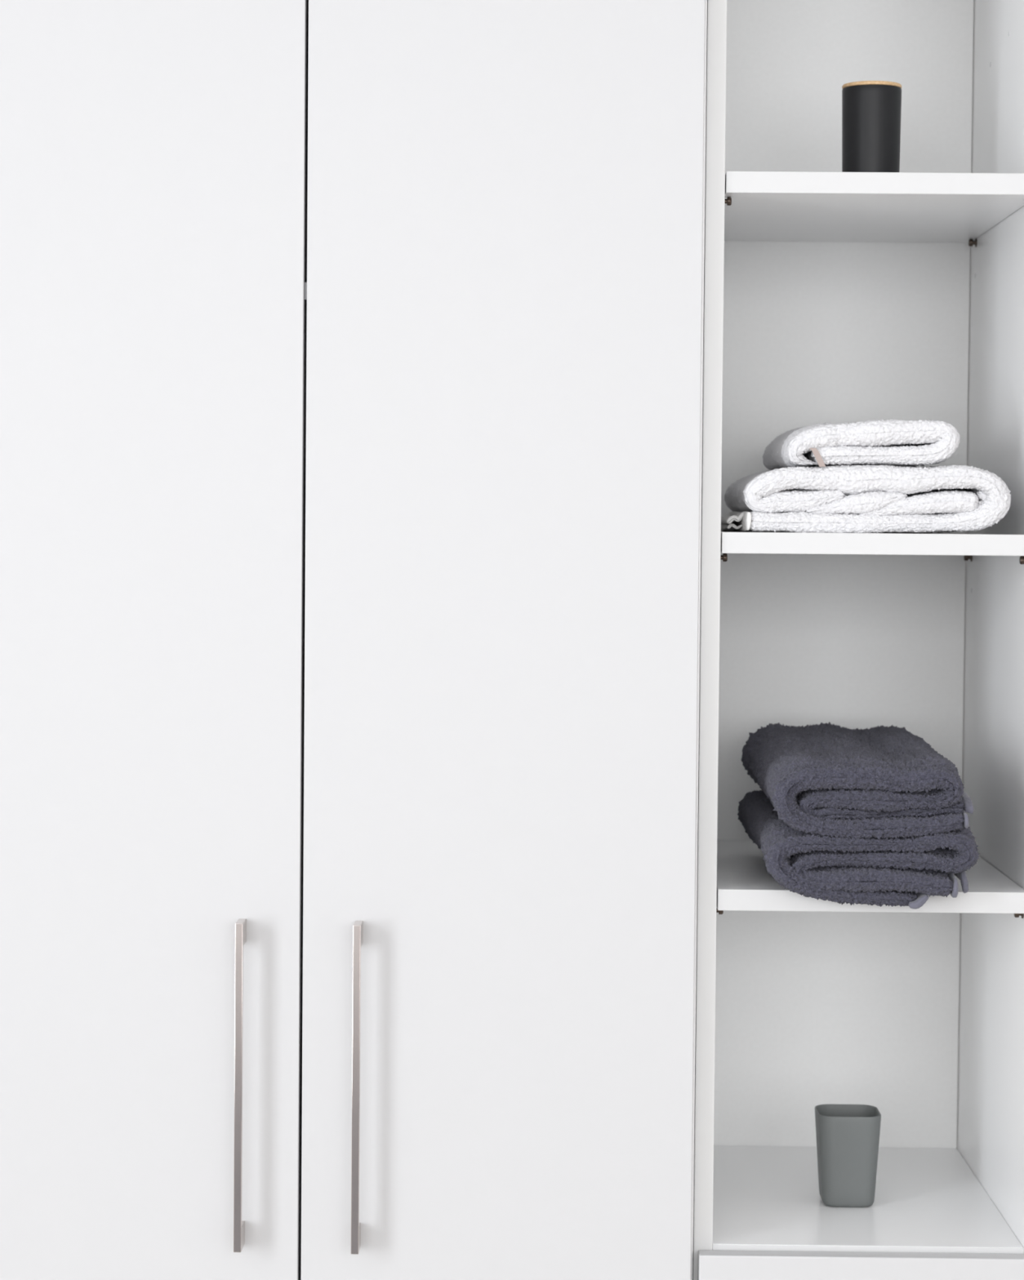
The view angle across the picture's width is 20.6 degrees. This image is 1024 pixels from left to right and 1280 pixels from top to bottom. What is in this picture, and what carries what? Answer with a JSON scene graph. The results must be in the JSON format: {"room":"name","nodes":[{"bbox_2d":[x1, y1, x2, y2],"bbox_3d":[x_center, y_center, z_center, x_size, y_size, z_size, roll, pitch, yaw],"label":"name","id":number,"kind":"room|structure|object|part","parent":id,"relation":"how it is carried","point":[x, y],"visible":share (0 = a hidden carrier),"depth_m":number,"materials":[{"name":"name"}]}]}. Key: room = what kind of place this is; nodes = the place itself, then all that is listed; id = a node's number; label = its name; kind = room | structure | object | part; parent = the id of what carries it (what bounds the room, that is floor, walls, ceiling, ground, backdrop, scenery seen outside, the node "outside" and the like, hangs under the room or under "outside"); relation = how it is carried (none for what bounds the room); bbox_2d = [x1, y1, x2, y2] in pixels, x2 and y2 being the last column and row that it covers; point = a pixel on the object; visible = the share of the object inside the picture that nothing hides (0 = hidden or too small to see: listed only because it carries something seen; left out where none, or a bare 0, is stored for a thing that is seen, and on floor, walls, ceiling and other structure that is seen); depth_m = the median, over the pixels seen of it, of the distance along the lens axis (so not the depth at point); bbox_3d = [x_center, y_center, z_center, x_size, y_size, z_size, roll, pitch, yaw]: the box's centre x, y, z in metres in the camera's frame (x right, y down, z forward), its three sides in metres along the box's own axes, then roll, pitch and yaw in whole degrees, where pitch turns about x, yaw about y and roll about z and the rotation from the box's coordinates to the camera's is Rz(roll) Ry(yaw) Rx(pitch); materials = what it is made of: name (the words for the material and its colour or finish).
{"room":"bathroom","nodes":[
{"label":"bathroom","id":0,"kind":"room"},
{"bbox_3d":[0.001,1.403,1.498,4.700,0.100,2.930,1,2,1],"label":"floor","id":1,"kind":"structure","parent":0,"visible":0},
{"bbox_2d":[0,0,706,1279],"bbox_3d":[-0.173,0.111,2.559,0.666,2.400,0.444,1,2,1],"label":"wardrobe","id":2,"kind":"object","parent":1,"relation":"on","point":[351,351],"visible":1,"depth_m":2.36,"materials":[{"name":"white laminate"}]},
{"bbox_3d":[-0.342,0.073,2.377,0.331,2.307,0.019,1,2,1],"label":"door","id":3,"kind":"part","parent":2,"relation":"part of","materials":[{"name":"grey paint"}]},
{"bbox_3d":[-0.228,0.373,2.362,0.006,0.276,0.030,1,2,1],"label":"handle","id":4,"kind":"part","parent":2,"relation":"part of","materials":[{"name":"silver metal"}]},
{"bbox_3d":[-0.130,0.374,2.361,0.006,0.276,0.030,1,2,1],"label":"handle","id":5,"kind":"part","parent":2,"relation":"part of","materials":[{"name":"silver metal"}]},
{"bbox_3d":[-0.010,0.076,2.373,0.330,2.307,0.019,1,2,1],"label":"door","id":6,"kind":"part","parent":2,"relation":"part of","materials":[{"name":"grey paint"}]},
{"bbox_2d":[692,0,1023,1279],"bbox_3d":[0.309,0.115,2.568,0.298,2.400,0.415,1,2,1],"label":"shelf unit","id":7,"kind":"object","parent":1,"relation":"on","point":[831,295],"visible":0.8,"depth_m":2.75,"materials":[{"name":"white laminate"}]},
{"bbox_3d":[0.169,0.113,2.580,0.016,2.400,0.394,1,2,1],"label":"panel","id":8,"kind":"part","parent":7,"relation":"part of","materials":[{"name":"white laminate"}]},
{"bbox_2d":[814,1103,880,1207],"bbox_3d":[0.303,0.467,2.551,0.057,0.084,0.057,1,2,1],"label":"tumbler","id":9,"kind":"object","parent":7,"relation":"on","point":[847,1135],"visible":1,"depth_m":2.53,"materials":[{"name":"grey plastic"}]},
{"bbox_2d":[737,790,979,909],"bbox_3d":[0.302,0.180,2.499,0.186,0.078,0.314,1,2,1],"label":"folded towel","id":10,"kind":"object","parent":7,"relation":"on","point":[891,871],"visible":0.73,"depth_m":2.35,"materials":[{"name":"grey fabric"}]},
{"bbox_2d":[741,721,973,839],"bbox_3d":[0.303,0.122,2.499,0.181,0.080,0.317,1,2,1],"label":"folded towel","id":11,"kind":"object","parent":10,"relation":"on","point":[823,779],"visible":1,"depth_m":2.35,"materials":[{"name":"grey fabric"}]},
{"bbox_3d":[0.301,0.741,2.394,0.290,0.442,0.019,1,2,1],"label":"drawer","id":12,"kind":"part","parent":7,"relation":"part of","materials":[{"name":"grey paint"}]},
{"bbox_2d":[720,464,1010,533],"bbox_3d":[0.304,-0.126,2.522,0.242,0.065,0.296,1,2,1],"label":"folded towel","id":13,"kind":"object","parent":7,"relation":"on","point":[828,499],"visible":0.98,"depth_m":2.38,"materials":[{"name":"white fabric"}]},
{"bbox_2d":[762,419,959,470],"bbox_3d":[0.307,-0.174,2.517,0.151,0.049,0.277,1,2,1],"label":"folded towel","id":14,"kind":"object","parent":13,"relation":"on","point":[895,442],"visible":0.81,"depth_m":2.38,"materials":[{"name":"white fabric"}]},
{"bbox_3d":[0.305,0.516,2.590,0.264,0.018,0.388,1,2,1],"label":"panel","id":15,"kind":"part","parent":7,"relation":"part of","materials":[{"name":"white plastic"}]},
{"bbox_3d":[0.308,0.214,2.579,0.262,0.018,0.387,1,2,1],"label":"shelf","id":16,"kind":"part","parent":7,"relation":"part of","materials":[{"name":"white plastic"}]},
{"bbox_2d":[841,80,901,172],"bbox_3d":[0.320,-0.446,2.510,0.053,0.096,0.053,1,2,1],"label":"canister","id":17,"kind":"object","parent":7,"relation":"on","point":[871,109],"visible":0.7,"depth_m":2.49,"materials":[{"name":"black metal"}]},
{"bbox_3d":[0.320,-0.492,2.508,0.053,0.004,0.053,-1,3,-42],"label":"lid","id":18,"kind":"part","parent":17,"relation":"part of","materials":[{"name":"brown wood"}]},
{"bbox_3d":[0.311,-0.088,2.568,0.262,0.018,0.387,1,2,1],"label":"shelf","id":19,"kind":"part","parent":7,"relation":"part of","materials":[{"name":"white laminate"}]},
{"bbox_3d":[0.313,-0.390,2.556,0.262,0.018,0.387,1,2,1],"label":"shelf","id":20,"kind":"part","parent":7,"relation":"part of","materials":[{"name":"white laminate"}]},
{"bbox_3d":[0.450,0.116,2.577,0.018,2.400,0.394,1,2,1],"label":"panel","id":21,"kind":"part","parent":7,"relation":"part of","materials":[{"name":"white laminate"}]}
]}

